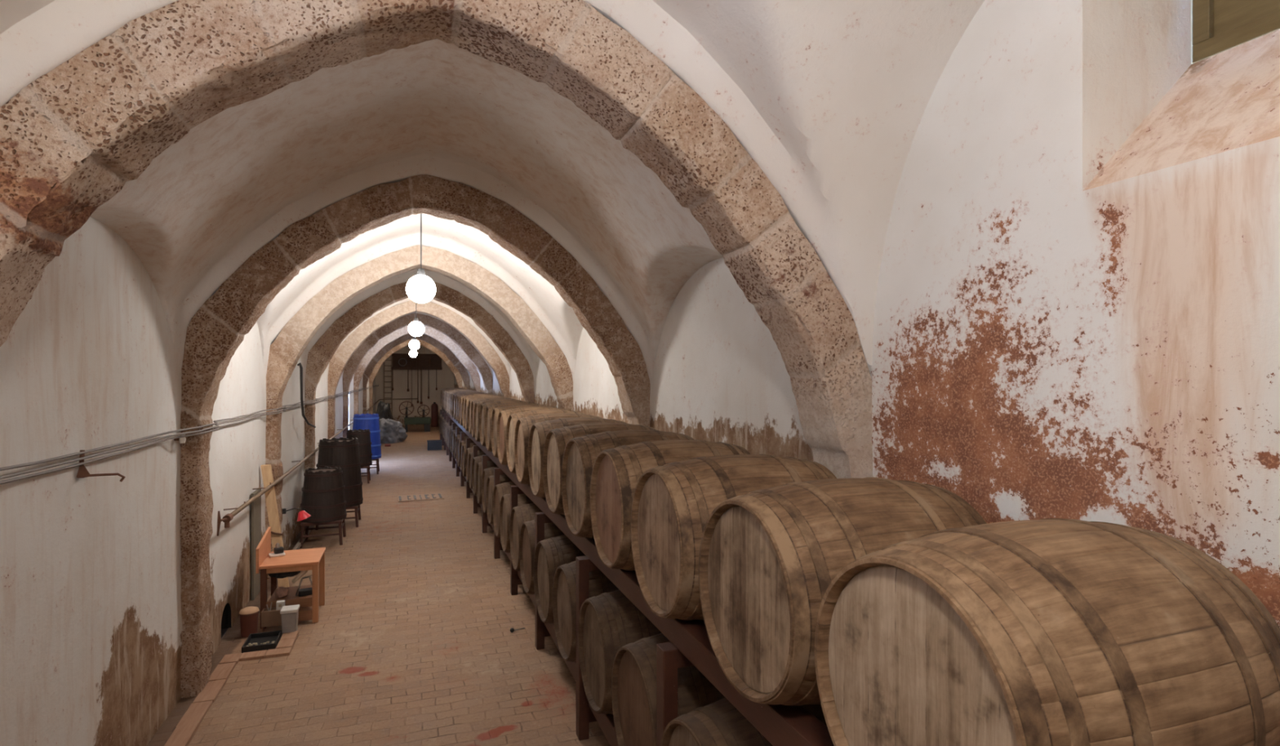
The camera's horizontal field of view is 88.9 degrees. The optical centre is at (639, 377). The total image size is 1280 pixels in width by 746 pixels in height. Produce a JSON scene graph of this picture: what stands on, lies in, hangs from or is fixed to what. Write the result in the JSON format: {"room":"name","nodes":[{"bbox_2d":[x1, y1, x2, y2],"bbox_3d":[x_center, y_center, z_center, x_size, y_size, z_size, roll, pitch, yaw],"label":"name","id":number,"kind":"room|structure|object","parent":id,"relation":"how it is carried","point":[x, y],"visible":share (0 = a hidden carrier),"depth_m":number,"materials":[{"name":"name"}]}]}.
{"room":"wine cellar","nodes":[
{"label":"wine cellar","id":0,"kind":"room"},
{"bbox_2d":[0,216,375,745],"bbox_3d":[-6.311,0.205,13.363,0.025,4.210,35.800,0,0,-19],"label":"wall","id":1,"kind":"structure","parent":0,"point":[91,616],"depth_m":3.44,"materials":[{"name":"paint"}]},
{"bbox_2d":[75,449,125,481],"bbox_3d":[-2.663,0.439,3.220,0.047,0.179,0.214,0,0,26],"label":"wall hook","id":2,"kind":"object","parent":1,"relation":"attached to","point":[82,472],"visible":1,"depth_m":3.15,"materials":[{"name":"metal"}]},
{"bbox_2d":[0,385,374,471],"bbox_3d":[-6.257,0.355,13.461,0.116,0.040,35.553,0,0,-19],"label":"cable","id":3,"kind":"object","parent":2,"relation":"attached to","point":[11,467],"visible":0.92,"depth_m":3.56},
{"bbox_2d":[0,386,375,484],"bbox_3d":[-6.257,0.402,13.461,0.116,0.039,35.553,0,0,-19],"label":"cable","id":4,"kind":"object","parent":2,"relation":"attached to","point":[11,480],"visible":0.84,"depth_m":3.54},
{"bbox_2d":[0,385,377,479],"bbox_3d":[-6.246,0.378,13.465,0.116,0.040,35.553,0,0,-19],"label":"cable","id":5,"kind":"object","parent":2,"relation":"attached to","point":[14,474],"visible":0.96,"depth_m":3.54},
{"bbox_2d":[173,428,186,443],"bbox_3d":[-3.143,0.400,4.460,0.070,0.100,0.039,0,0,-19],"label":"clamp","id":6,"kind":"object","parent":1,"relation":"attached to","point":[182,440],"visible":0.63,"depth_m":4.45,"materials":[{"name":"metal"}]},
{"bbox_2d":[221,603,231,637],"bbox_3d":[-3.762,2.115,5.663,0.420,1.470,1.540,0,0,-19],"label":"wall opening","id":7,"kind":"structure","parent":1,"relation":"attached to","point":[226,616],"depth_m":5.86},
{"bbox_2d":[164,630,298,745],"bbox_3d":[-2.533,2.242,3.675,0.491,0.036,4.215,0,0,-19],"label":"trim","id":8,"kind":"structure","parent":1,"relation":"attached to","point":[188,726],"depth_m":4.71,"materials":[{"name":"stone"}]},
{"bbox_2d":[281,507,311,521],"bbox_3d":[-4.093,1.618,7.698,0.385,0.158,0.159,0,0,-19],"label":"lamp","id":9,"kind":"object","parent":1,"relation":"attached to","point":[302,515],"visible":0.9,"depth_m":7.69,"materials":[{"name":"red metal"}]},
{"bbox_2d":[297,362,315,427],"bbox_3d":[-4.804,0.276,9.460,0.068,0.972,0.870,0,0,-12],"label":"hose","id":10,"kind":"object","parent":1,"relation":"hanging from","point":[300,363],"visible":1,"depth_m":9.08,"materials":[{"name":"black rubber"}]},
{"bbox_2d":[217,398,417,536],"bbox_3d":[-6.910,1.096,17.881,1.870,0.230,26.794,0,0,-19],"label":"pipe","id":11,"kind":"object","parent":1,"relation":"attached to","point":[228,517],"visible":0.86,"depth_m":6.34,"materials":[{"name":"metal"}]},
{"bbox_2d":[221,513,233,528],"bbox_3d":[-3.234,1.131,5.095,0.059,0.099,0.202,0,0,-19],"label":"tap","id":12,"kind":"object","parent":11,"relation":"on","point":[228,517],"depth_m":5.12,"materials":[{"name":"metal"}]},
{"bbox_2d":[146,424,610,745],"bbox_3d":[-4.656,2.250,13.945,3.550,0.013,35.800,0,0,-19],"label":"floor","id":13,"kind":"structure","parent":0,"point":[411,642],"depth_m":5.39,"materials":[{"name":"tile"}]},
{"bbox_2d":[239,606,259,637],"bbox_3d":[-3.418,2.131,5.709,0.154,0.238,0.154,0,0,-19],"label":"bucket","id":14,"kind":"object","parent":13,"relation":"on","point":[249,615],"visible":0.97,"depth_m":5.66,"materials":[{"name":"red plastic"}]},
{"bbox_2d":[250,488,261,600],"bbox_3d":[-3.964,1.710,6.742,0.025,1.080,0.350,0,0,-19],"label":"board","id":15,"kind":"object","parent":13,"relation":"on","point":[255,506],"visible":0.72,"depth_m":6.64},
{"bbox_2d":[241,630,281,653],"bbox_3d":[-3.184,2.225,5.505,0.245,0.050,0.300,0,0,-19],"label":"drip tray","id":16,"kind":"object","parent":13,"relation":"on","point":[259,637],"visible":0.98,"depth_m":5.52,"materials":[{"name":"black plastic"}]},
{"bbox_2d":[261,607,281,632],"bbox_3d":[-3.225,2.158,5.838,0.270,0.185,0.100,0,0,-19],"label":"wooden crate","id":17,"kind":"object","parent":13,"relation":"on","point":[273,617],"visible":0.58,"depth_m":5.77,"materials":[{"name":"brown wood"}]},
{"bbox_2d":[275,600,284,609],"bbox_3d":[-3.215,2.095,5.840,0.064,0.190,0.052,0,0,-19],"label":"box","id":18,"kind":"object","parent":17,"relation":"on","point":[279,604],"visible":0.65,"depth_m":5.82,"materials":[{"name":"cardboard"}]},
{"bbox_2d":[260,464,289,587],"bbox_3d":[-3.884,1.592,6.938,0.332,1.316,0.109,0,0,20],"label":"plank","id":19,"kind":"object","parent":13,"relation":"on","point":[266,469],"visible":0.73,"depth_m":6.95,"materials":[{"name":"wood"}]},
{"bbox_2d":[280,604,299,634],"bbox_3d":[-3.082,2.138,5.748,0.136,0.225,0.136,0,0,-19],"label":"lidded canister","id":20,"kind":"object","parent":13,"relation":"on","point":[290,614],"visible":0.89,"depth_m":5.70,"materials":[{"name":"grey plastic"}]},
{"bbox_2d":[256,526,325,628],"bbox_3d":[-3.278,1.850,6.162,0.505,0.800,0.540,0,0,-19],"label":"work table","id":21,"kind":"object","parent":13,"relation":"on","point":[296,560],"visible":0.8,"depth_m":5.99,"materials":[{"name":"orange wood"}]},
{"bbox_2d":[268,542,285,557],"bbox_3d":[-3.446,1.630,6.196,0.130,0.120,0.100,0,0,-37],"label":"tape dispenser","id":22,"kind":"object","parent":21,"relation":"on","point":[278,551],"visible":1,"depth_m":6.18,"materials":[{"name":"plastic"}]},
{"bbox_2d":[275,586,288,598],"bbox_3d":[-3.316,1.982,6.043,0.115,0.092,0.129,0,0,-19],"label":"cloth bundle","id":23,"kind":"object","parent":21,"relation":"on","point":[281,592],"visible":1,"depth_m":6.01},
{"bbox_2d":[267,570,301,578],"bbox_3d":[-3.304,1.793,6.093,0.284,0.105,0.312,0,0,-19],"label":"bag","id":24,"kind":"object","parent":21,"relation":"on","point":[282,575],"visible":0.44,"depth_m":5.97,"materials":[{"name":"black plastic"}]},
{"bbox_2d":[266,596,312,608],"bbox_3d":[-3.182,2.055,5.927,0.370,0.080,0.017,0,0,-19],"label":"shelf","id":25,"kind":"object","parent":21,"relation":"attached to","point":[304,602],"depth_m":5.94,"materials":[{"name":"brown wood"}]},
{"bbox_2d":[267,584,312,601],"bbox_3d":[-3.266,2.040,6.166,0.370,0.020,0.400,0,0,-19],"label":"shelf","id":26,"kind":"object","parent":21,"relation":"attached to","point":[292,590],"depth_m":6.10,"materials":[{"name":"brown wood"}]},
{"bbox_2d":[291,570,312,596],"bbox_3d":[-3.136,1.906,6.088,0.207,0.245,0.089,0,0,-31],"label":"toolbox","id":27,"kind":"object","parent":21,"relation":"on","point":[307,591],"visible":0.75,"depth_m":6.06,"materials":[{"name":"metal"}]},
{"bbox_2d":[297,586,312,596],"bbox_3d":[-3.115,2.003,6.106,0.140,0.050,0.080,0,0,-31],"label":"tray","id":28,"kind":"object","parent":27,"relation":"on","point":[307,591],"depth_m":6.07,"materials":[{"name":"black plastic"}]},
{"bbox_2d":[291,529,311,550],"bbox_3d":[-4.488,2.203,8.571,0.068,0.083,1.651,0,0,-19],"label":"timber beam","id":29,"kind":"structure","parent":13,"relation":"on","point":[298,544],"depth_m":8.57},
{"bbox_2d":[299,518,346,548],"bbox_3d":[-4.325,2.088,8.920,0.524,0.327,0.524,0,0,-19],"label":"wooden stand","id":30,"kind":"object","parent":13,"relation":"on","point":[340,526],"visible":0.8,"depth_m":8.76,"materials":[{"name":"brown wood"}]},
{"bbox_2d":[300,466,346,523],"bbox_3d":[-4.325,1.584,8.920,0.581,0.682,0.581,0,0,-19],"label":"tub","id":31,"kind":"object","parent":30,"relation":"on","point":[323,498],"visible":0.95,"depth_m":8.71,"materials":[{"name":"wood"}]},
{"bbox_2d":[308,469,335,472],"bbox_3d":[-4.325,1.278,8.920,0.406,0.001,0.406,0,0,-19],"label":"lid","id":32,"kind":"object","parent":31,"relation":"in","point":[309,470],"depth_m":8.88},
{"bbox_2d":[315,504,360,529],"bbox_3d":[-4.605,2.096,9.988,0.589,0.312,0.589,0,0,-19],"label":"wooden stand","id":33,"kind":"object","parent":13,"relation":"on","point":[357,508],"visible":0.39,"depth_m":9.81,"materials":[{"name":"brown wood"}]},
{"bbox_2d":[315,437,363,507],"bbox_3d":[-4.605,1.439,9.988,0.681,1.002,0.681,0,0,-19],"label":"tub","id":34,"kind":"object","parent":33,"relation":"on","point":[344,453],"visible":0.76,"depth_m":9.79,"materials":[{"name":"wood"}]},
{"bbox_2d":[360,465,370,483],"bbox_3d":[-6.034,2.066,13.991,0.459,0.371,0.459,0,0,-19],"label":"wooden stand","id":35,"kind":"object","parent":13,"relation":"on","point":[368,473],"visible":0.34,"depth_m":13.86,"materials":[{"name":"brown wood"}]},
{"bbox_2d":[346,428,372,466],"bbox_3d":[-6.034,1.499,13.991,0.553,0.762,0.553,0,0,-19],"label":"tub","id":36,"kind":"object","parent":35,"relation":"on","point":[363,437],"visible":0.63,"depth_m":13.83,"materials":[{"name":"wood"}]},
{"bbox_2d":[360,458,379,474],"bbox_3d":[-6.432,2.071,15.334,0.567,0.362,0.567,0,0,-19],"label":"wooden stand","id":37,"kind":"object","parent":13,"relation":"on","point":[377,464],"visible":0.41,"depth_m":15.16,"materials":[{"name":"brown wood"}]},
{"bbox_2d":[352,413,381,459],"bbox_3d":[-6.432,1.374,15.334,0.671,1.032,0.671,0,0,-19],"label":"tub","id":38,"kind":"object","parent":37,"relation":"on","point":[366,421],"visible":0.62,"depth_m":15.15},
{"bbox_2d":[375,400,393,419],"bbox_3d":[-9.645,1.566,24.594,0.708,1.368,0.864,0,0,-19],"label":"sack","id":39,"kind":"object","parent":13,"relation":"on","point":[384,411],"visible":0.4,"depth_m":24.37,"materials":[{"name":"plastic"}]},
{"bbox_2d":[383,355,392,415],"bbox_3d":[-11.670,0.625,30.225,0.392,3.254,0.322,0,0,-19],"label":"ladder","id":40,"kind":"object","parent":13,"relation":"on","point":[391,360],"visible":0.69,"depth_m":30.25,"materials":[{"name":"brown wood"}]},
{"bbox_2d":[378,417,408,443],"bbox_3d":[-8.874,1.838,22.975,1.331,0.824,1.728,0,0,-19],"label":"heap","id":41,"kind":"object","parent":13,"relation":"on","point":[392,431],"visible":0.73,"depth_m":22.42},
{"bbox_2d":[404,417,431,432],"bbox_3d":[-9.292,1.960,27.261,1.040,0.580,0.700,0,0,-19],"label":"bench","id":42,"kind":"object","parent":13,"relation":"on","point":[426,421],"visible":0.93,"depth_m":26.97,"materials":[{"name":"green paint"}]},
{"bbox_2d":[399,400,413,417],"bbox_3d":[-9.691,1.321,27.100,0.596,0.698,0.260,0,0,-19],"label":"spoked wheel","id":43,"kind":"object","parent":42,"relation":"on","point":[406,407],"visible":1,"depth_m":27.03,"materials":[{"name":"metal"}]},
{"bbox_2d":[417,404,430,417],"bbox_3d":[-9.059,1.401,27.322,0.496,0.538,0.260,0,0,-19],"label":"spoked wheel","id":44,"kind":"object","parent":42,"relation":"on","point":[424,410],"visible":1,"depth_m":27.25,"materials":[{"name":"metal"}]},
{"bbox_2d":[397,493,444,502],"bbox_3d":[-4.110,2.239,12.229,0.800,0.010,0.640,0,0,-22],"label":"floor drain","id":45,"kind":"object","parent":13,"relation":"on","point":[433,495],"visible":1,"depth_m":12.18,"materials":[{"name":"stone"}]},
{"bbox_2d":[431,402,438,426],"bbox_3d":[-9.371,1.685,29.778,0.300,1.130,0.300,0,0,-19],"label":"canister","id":46,"kind":"object","parent":13,"relation":"on","point":[434,407],"visible":1,"depth_m":29.65,"materials":[{"name":"red paint"}]},
{"bbox_2d":[426,440,442,450],"bbox_3d":[-6.397,2.105,20.329,0.440,0.290,0.340,0,0,-19],"label":"plastic crate","id":47,"kind":"object","parent":13,"relation":"on","point":[433,445],"visible":1,"depth_m":20.18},
{"bbox_2d":[440,407,834,745],"bbox_3d":[-2.828,1.627,12.335,0.880,1.245,23.450,0,0,-19],"label":"rack","id":48,"kind":"object","parent":13,"relation":"on","point":[781,725],"visible":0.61,"depth_m":2.95,"materials":[{"name":"wood"}]},
{"bbox_2d":[451,429,461,455],"bbox_3d":[-4.189,1.590,16.018,0.800,0.699,0.699,0,0,-20],"label":"barrel","id":49,"kind":"object","parent":48,"relation":"on","point":[453,431],"visible":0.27,"depth_m":16.01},
{"bbox_2d":[448,390,471,414],"bbox_3d":[-4.783,0.693,17.770,0.800,0.699,0.699,0,0,-20],"label":"barrel","id":50,"kind":"object","parent":48,"relation":"on","point":[457,390],"visible":0.12,"depth_m":17.82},
{"bbox_2d":[455,434,466,462],"bbox_3d":[-3.711,1.590,14.665,0.800,0.699,0.699,0,0,-19],"label":"barrel","id":51,"kind":"object","parent":48,"relation":"on","point":[457,437],"visible":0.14,"depth_m":14.74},
{"bbox_2d":[457,435,469,466],"bbox_3d":[-3.485,1.590,13.991,0.800,0.698,0.700,0,0,-20],"label":"barrel","id":52,"kind":"object","parent":48,"relation":"on","point":[465,437],"visible":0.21,"depth_m":13.85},
{"bbox_2d":[459,440,471,471],"bbox_3d":[-3.238,1.590,13.321,0.800,0.699,0.699,0,0,-20],"label":"barrel","id":53,"kind":"object","parent":48,"relation":"on","point":[462,442],"visible":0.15,"depth_m":13.33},
{"bbox_2d":[450,391,480,417],"bbox_3d":[-4.319,0.693,16.412,0.800,0.699,0.699,0,0,-19],"label":"barrel","id":54,"kind":"object","parent":48,"relation":"on","point":[452,393],"visible":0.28,"depth_m":16.36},
{"bbox_2d":[453,391,484,419],"bbox_3d":[-4.074,0.693,15.745,0.800,0.698,0.700,0,0,-20],"label":"barrel","id":55,"kind":"object","parent":48,"relation":"on","point":[455,394],"visible":0.2,"depth_m":15.73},
{"bbox_2d":[462,442,477,476],"bbox_3d":[-3.010,1.590,12.637,0.800,0.699,0.699,0,0,-19],"label":"barrel","id":56,"kind":"object","parent":48,"relation":"on","point":[464,448],"visible":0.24,"depth_m":12.45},
{"bbox_2d":[466,447,473,482],"bbox_3d":[-2.757,1.590,11.968,0.800,0.699,0.699,0,0,-19],"label":"barrel","id":57,"kind":"object","parent":48,"relation":"on","point":[469,450],"visible":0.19,"depth_m":11.91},
{"bbox_2d":[454,392,489,421],"bbox_3d":[-3.834,0.693,15.073,0.800,0.699,0.699,0,0,-20],"label":"barrel","id":58,"kind":"object","parent":48,"relation":"on","point":[456,395],"visible":0.15,"depth_m":15.04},
{"bbox_2d":[457,393,493,423],"bbox_3d":[-3.601,0.693,14.391,0.800,0.699,0.699,0,0,-19],"label":"barrel","id":59,"kind":"object","parent":48,"relation":"on","point":[458,396],"visible":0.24,"depth_m":14.31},
{"bbox_2d":[459,394,491,426],"bbox_3d":[-3.362,0.693,13.717,0.800,0.699,0.699,0,0,-19],"label":"barrel","id":60,"kind":"object","parent":48,"relation":"on","point":[460,397],"visible":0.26,"depth_m":13.62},
{"bbox_2d":[471,455,482,496],"bbox_3d":[-2.291,1.590,10.622,0.800,0.699,0.699,0,0,-20],"label":"barrel","id":61,"kind":"object","parent":48,"relation":"on","point":[479,459],"visible":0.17,"depth_m":10.59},
{"bbox_2d":[468,450,485,488],"bbox_3d":[-2.528,1.590,11.295,0.800,0.698,0.700,0,0,-20],"label":"barrel","id":62,"kind":"object","parent":48,"relation":"on","point":[479,452],"visible":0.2,"depth_m":11.19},
{"bbox_2d":[462,395,502,428],"bbox_3d":[-3.118,0.693,13.049,0.800,0.698,0.700,0,0,-20],"label":"barrel","id":63,"kind":"object","parent":48,"relation":"on","point":[464,397],"visible":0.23,"depth_m":13.03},
{"bbox_2d":[464,395,504,431],"bbox_3d":[-2.891,0.693,12.372,0.800,0.699,0.699,0,0,-20],"label":"barrel","id":64,"kind":"object","parent":48,"relation":"on","point":[466,402],"visible":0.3,"depth_m":12.28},
{"bbox_2d":[475,460,497,504],"bbox_3d":[-2.057,1.590,9.941,0.800,0.699,0.699,0,0,-19],"label":"barrel","id":65,"kind":"object","parent":48,"relation":"on","point":[490,464],"visible":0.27,"depth_m":9.75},
{"bbox_2d":[481,466,498,513],"bbox_3d":[-1.806,1.590,9.271,0.800,0.699,0.699,0,0,-19],"label":"barrel","id":66,"kind":"object","parent":48,"relation":"on","point":[486,473],"visible":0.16,"depth_m":9.21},
{"bbox_2d":[467,396,513,434],"bbox_3d":[-2.643,0.693,11.696,0.800,0.699,0.699,0,0,-19],"label":"barrel","id":67,"kind":"object","parent":48,"relation":"on","point":[482,397],"visible":0.2,"depth_m":11.64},
{"bbox_2d":[471,397,519,437],"bbox_3d":[-2.418,0.693,11.017,0.800,0.699,0.699,0,0,-19],"label":"barrel","id":68,"kind":"object","parent":48,"relation":"on","point":[473,405],"visible":0.21,"depth_m":10.95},
{"bbox_2d":[486,474,512,524],"bbox_3d":[-1.581,1.590,8.597,0.800,0.698,0.700,0,0,-20],"label":"barrel","id":69,"kind":"object","parent":48,"relation":"on","point":[503,478],"visible":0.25,"depth_m":8.46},
{"bbox_2d":[474,399,524,441],"bbox_3d":[-2.188,0.693,10.344,0.800,0.698,0.700,0,0,-20],"label":"barrel","id":70,"kind":"object","parent":48,"relation":"on","point":[477,405],"visible":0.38,"depth_m":10.25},
{"bbox_2d":[493,481,516,537],"bbox_3d":[-1.341,1.590,7.925,0.800,0.699,0.699,0,0,-20],"label":"barrel","id":71,"kind":"object","parent":48,"relation":"on","point":[500,490],"visible":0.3,"depth_m":7.78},
{"bbox_2d":[479,400,536,446],"bbox_3d":[-1.937,0.693,9.676,0.800,0.699,0.699,0,0,-20],"label":"barrel","id":72,"kind":"object","parent":48,"relation":"on","point":[483,406],"visible":0.26,"depth_m":9.61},
{"bbox_2d":[484,402,545,451],"bbox_3d":[-1.696,0.693,8.997,0.800,0.699,0.699,0,0,-19],"label":"barrel","id":73,"kind":"object","parent":48,"relation":"on","point":[489,409],"visible":0.25,"depth_m":8.90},
{"bbox_2d":[499,493,533,552],"bbox_3d":[-1.112,1.590,7.242,0.800,0.699,0.699,0,0,-19],"label":"barrel","id":74,"kind":"object","parent":48,"relation":"on","point":[522,499],"visible":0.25,"depth_m":7.04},
{"bbox_2d":[491,404,556,457],"bbox_3d":[-1.456,0.693,8.324,0.800,0.699,0.699,0,0,-19],"label":"barrel","id":75,"kind":"object","parent":48,"relation":"on","point":[495,411],"visible":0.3,"depth_m":8.25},
{"bbox_2d":[509,502,542,571],"bbox_3d":[-0.864,1.590,6.571,0.800,0.699,0.699,0,0,-19],"label":"barrel","id":76,"kind":"object","parent":48,"relation":"on","point":[521,514],"visible":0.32,"depth_m":6.41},
{"bbox_2d":[497,406,568,465],"bbox_3d":[-1.231,0.693,7.649,0.800,0.698,0.700,0,0,-20],"label":"barrel","id":77,"kind":"object","parent":48,"relation":"on","point":[503,416],"visible":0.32,"depth_m":7.52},
{"bbox_2d":[519,519,564,594],"bbox_3d":[-0.639,1.590,5.896,0.800,0.698,0.700,0,0,-20],"label":"barrel","id":78,"kind":"object","parent":48,"relation":"on","point":[527,533],"visible":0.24,"depth_m":5.69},
{"bbox_2d":[506,409,585,473],"bbox_3d":[-0.983,0.693,6.980,0.800,0.699,0.699,0,0,-20],"label":"barrel","id":79,"kind":"object","parent":48,"relation":"on","point":[513,419],"visible":0.29,"depth_m":6.89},
{"bbox_2d":[514,413,602,484],"bbox_3d":[-0.764,0.693,6.293,0.800,0.699,0.699,0,0,-19],"label":"barrel","id":80,"kind":"object","parent":48,"relation":"on","point":[523,425],"visible":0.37,"depth_m":6.15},
{"bbox_2d":[533,534,585,623],"bbox_3d":[-0.395,1.590,5.226,0.800,0.699,0.699,0,0,-20],"label":"barrel","id":81,"kind":"object","parent":48,"relation":"on","point":[550,553],"visible":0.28,"depth_m":5.01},
{"bbox_2d":[528,417,626,497],"bbox_3d":[-0.514,0.693,5.623,0.800,0.699,0.699,0,0,-19],"label":"barrel","id":82,"kind":"object","parent":48,"relation":"on","point":[539,431],"visible":0.28,"depth_m":5.49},
{"bbox_2d":[552,560,618,662],"bbox_3d":[-0.151,1.590,4.548,0.800,0.699,0.699,0,0,-19],"label":"barrel","id":83,"kind":"object","parent":48,"relation":"on","point":[564,589],"visible":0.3,"depth_m":4.34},
{"bbox_2d":[542,422,655,515],"bbox_3d":[-0.280,0.693,4.952,0.800,0.698,0.700,0,0,-20],"label":"barrel","id":84,"kind":"object","parent":48,"relation":"on","point":[557,439],"visible":0.29,"depth_m":4.82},
{"bbox_2d":[561,430,693,538],"bbox_3d":[-0.051,0.693,4.271,0.800,0.699,0.699,0,0,-20],"label":"barrel","id":85,"kind":"object","parent":48,"relation":"on","point":[580,453],"visible":0.41,"depth_m":4.11,"materials":[{"name":"wood"}]},
{"bbox_2d":[577,589,705,714],"bbox_3d":[0.095,1.590,3.877,0.800,0.699,0.699,0,0,-19],"label":"barrel","id":86,"kind":"object","parent":48,"relation":"on","point":[610,621],"visible":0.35,"depth_m":3.65,"materials":[{"name":"wood"}]},
{"bbox_2d":[611,632,725,745],"bbox_3d":[0.331,1.590,3.206,0.800,0.698,0.700,0,0,-20],"label":"barrel","id":87,"kind":"object","parent":48,"relation":"on","point":[633,676],"visible":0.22,"depth_m":3.02,"materials":[{"name":"wood"}]},
{"bbox_2d":[590,439,751,570],"bbox_3d":[0.191,0.693,3.587,0.800,0.699,0.699,0,0,-19],"label":"barrel","id":88,"kind":"object","parent":48,"relation":"on","point":[616,472],"visible":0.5,"depth_m":3.41,"materials":[{"name":"wood"}]},
{"bbox_2d":[631,453,836,620],"bbox_3d":[0.433,0.693,2.893,0.800,0.699,0.699,0,0,-19],"label":"barrel","id":89,"kind":"object","parent":48,"relation":"on","point":[673,504],"visible":0.58,"depth_m":2.69,"materials":[{"name":"wood"}]},
{"bbox_2d":[660,697,826,745],"bbox_3d":[0.557,1.590,2.529,0.800,0.699,0.699,0,0,-20],"label":"barrel","id":90,"kind":"object","parent":48,"relation":"on","point":[719,722],"visible":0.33,"depth_m":2.42,"materials":[{"name":"wood"}]},
{"bbox_2d":[697,477,986,706],"bbox_3d":[0.688,0.693,2.197,0.800,0.698,0.700,0,0,-20],"label":"barrel","id":91,"kind":"object","parent":48,"relation":"on","point":[769,558],"visible":0.66,"depth_m":1.99,"materials":[{"name":"wood"}]},
{"bbox_2d":[814,518,1279,745],"bbox_3d":[0.925,0.693,1.524,0.800,0.699,0.699,0,0,-20],"label":"barrel","id":92,"kind":"object","parent":48,"relation":"on","point":[1046,632],"visible":1,"depth_m":1.29,"materials":[{"name":"wood"}]},
{"bbox_2d":[375,345,454,425],"bbox_3d":[-10.595,0.160,30.831,4.110,4.300,0.001,0,0,-19],"label":"wall","id":93,"kind":"structure","parent":0,"point":[445,377],"depth_m":30.80,"materials":[{"name":"paint"}]},
{"bbox_2d":[391,353,442,369],"bbox_3d":[-10.453,-0.745,30.594,2.240,0.750,0.502,0,0,-19],"label":"wall shelf","id":94,"kind":"object","parent":93,"relation":"attached to","point":[421,362],"depth_m":30.69,"materials":[{"name":"brown wood"}]},
{"bbox_2d":[419,369,422,404],"bbox_3d":[-10.220,0.440,30.502,0.125,1.620,0.052,0,0,-19],"label":"pole","id":95,"kind":"object","parent":94,"relation":"hanging from","point":[420,402],"visible":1,"depth_m":30.49,"materials":[{"name":"brown wood"}]},
{"bbox_2d":[0,0,984,383],"bbox_3d":[-4.651,-0.766,13.947,3.560,2.044,35.800,0,0,-19],"label":"ceiling","id":96,"kind":"structure","parent":0,"point":[829,99],"depth_m":3.68,"materials":[{"name":"paint"}]},
{"bbox_2d":[408,336,419,350],"bbox_3d":[-6.077,-1.272,17.579,0.280,1.065,0.280,0,0,-19],"label":"globe lamp","id":97,"kind":"object","parent":96,"relation":"hanging from","point":[414,344],"visible":0.91,"depth_m":17.49,"materials":[{"name":"white"}]},
{"bbox_2d":[408,317,424,336],"bbox_3d":[-4.053,-1.272,11.825,0.280,1.064,0.280,0,0,-19],"label":"globe lamp","id":98,"kind":"object","parent":96,"relation":"hanging from","point":[415,328],"visible":0.91,"depth_m":11.73,"materials":[{"name":"white"}]},
{"bbox_2d":[406,213,435,303],"bbox_3d":[-2.179,-1.272,6.495,0.280,1.065,0.280,0,0,-19],"label":"globe lamp","id":99,"kind":"object","parent":96,"relation":"hanging from","point":[420,288],"visible":0.92,"depth_m":6.41,"materials":[{"name":"white"}]},
{"bbox_2d":[453,0,1279,627],"bbox_3d":[-3.000,0.205,14.528,0.026,4.210,35.800,0,0,-19],"label":"wall","id":100,"kind":"structure","parent":0,"point":[1044,346],"depth_m":2.18,"materials":[{"name":"paint"}]},
{"bbox_2d":[179,174,650,697],"bbox_3d":[-1.607,0.319,5.293,3.610,3.862,0.333,0,0,-19],"label":"stone arch","id":101,"kind":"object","parent":100,"relation":"attached to","point":[215,331],"depth_m":4.85,"materials":[{"name":"stone"}]},
{"bbox_2d":[368,338,462,414],"bbox_3d":[-8.980,0.327,26.254,3.612,3.846,0.320,0,0,-19],"label":"trim","id":102,"kind":"structure","parent":100,"relation":"attached to","point":[458,377],"depth_m":25.98,"materials":[{"name":"stone"}]},
{"bbox_2d":[362,333,469,414],"bbox_3d":[-7.756,0.327,22.761,3.606,3.847,0.315,0,0,-19],"label":"trim","id":103,"kind":"structure","parent":100,"relation":"attached to","point":[451,356],"depth_m":22.54,"materials":[{"name":"stone"}]},
{"bbox_2d":[353,324,479,414],"bbox_3d":[-6.525,0.324,19.272,3.606,3.852,0.316,0,0,-19],"label":"trim","id":104,"kind":"structure","parent":100,"relation":"attached to","point":[439,336],"depth_m":19.02,"materials":[{"name":"stone"}]},
{"bbox_2d":[342,313,493,438],"bbox_3d":[-5.460,0.325,16.252,3.608,3.850,0.310,0,0,-19],"label":"trim","id":105,"kind":"structure","parent":100,"relation":"attached to","point":[454,335],"depth_m":16.02,"materials":[{"name":"stone"}]},
{"bbox_2d":[327,300,509,439],"bbox_3d":[-4.463,0.325,13.423,3.616,3.850,0.313,0,0,-19],"label":"trim","id":106,"kind":"structure","parent":100,"relation":"attached to","point":[346,349],"depth_m":13.18,"materials":[{"name":"stone"}]},
{"bbox_2d":[265,244,573,579],"bbox_3d":[-2.557,0.329,7.998,3.610,3.842,0.320,0,0,-19],"label":"trim","id":107,"kind":"structure","parent":100,"relation":"attached to","point":[286,349],"depth_m":7.70,"materials":[{"name":"stone"}]},
{"bbox_2d":[304,281,533,472],"bbox_3d":[-3.505,0.326,10.687,3.605,3.847,0.316,0,0,-19],"label":"trim","id":108,"kind":"structure","parent":100,"relation":"attached to","point":[320,355],"depth_m":10.35,"materials":[{"name":"stone"}]},
{"bbox_2d":[0,0,872,478],"bbox_3d":[-0.639,0.322,2.542,3.613,3.856,0.330,0,0,-19],"label":"stone arch","id":109,"kind":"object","parent":100,"relation":"attached to","point":[72,139],"depth_m":2.43,"materials":[{"name":"stone"}]},
{"bbox_2d":[1082,0,1279,191],"bbox_3d":[1.735,-1.069,1.682,0.410,0.968,0.922,0,0,-19],"label":"window recess","id":110,"kind":"structure","parent":100,"relation":"attached to","point":[1146,108],"depth_m":2.05,"materials":[{"name":"paint"}]},
{"bbox_2d":[1191,0,1279,64],"bbox_3d":[1.970,-1.285,1.769,0.090,0.930,1.090,0,0,-19],"label":"window","id":111,"kind":"structure","parent":100,"relation":"in","point":[1217,26],"depth_m":2.04,"materials":[{"name":"brown wood"}]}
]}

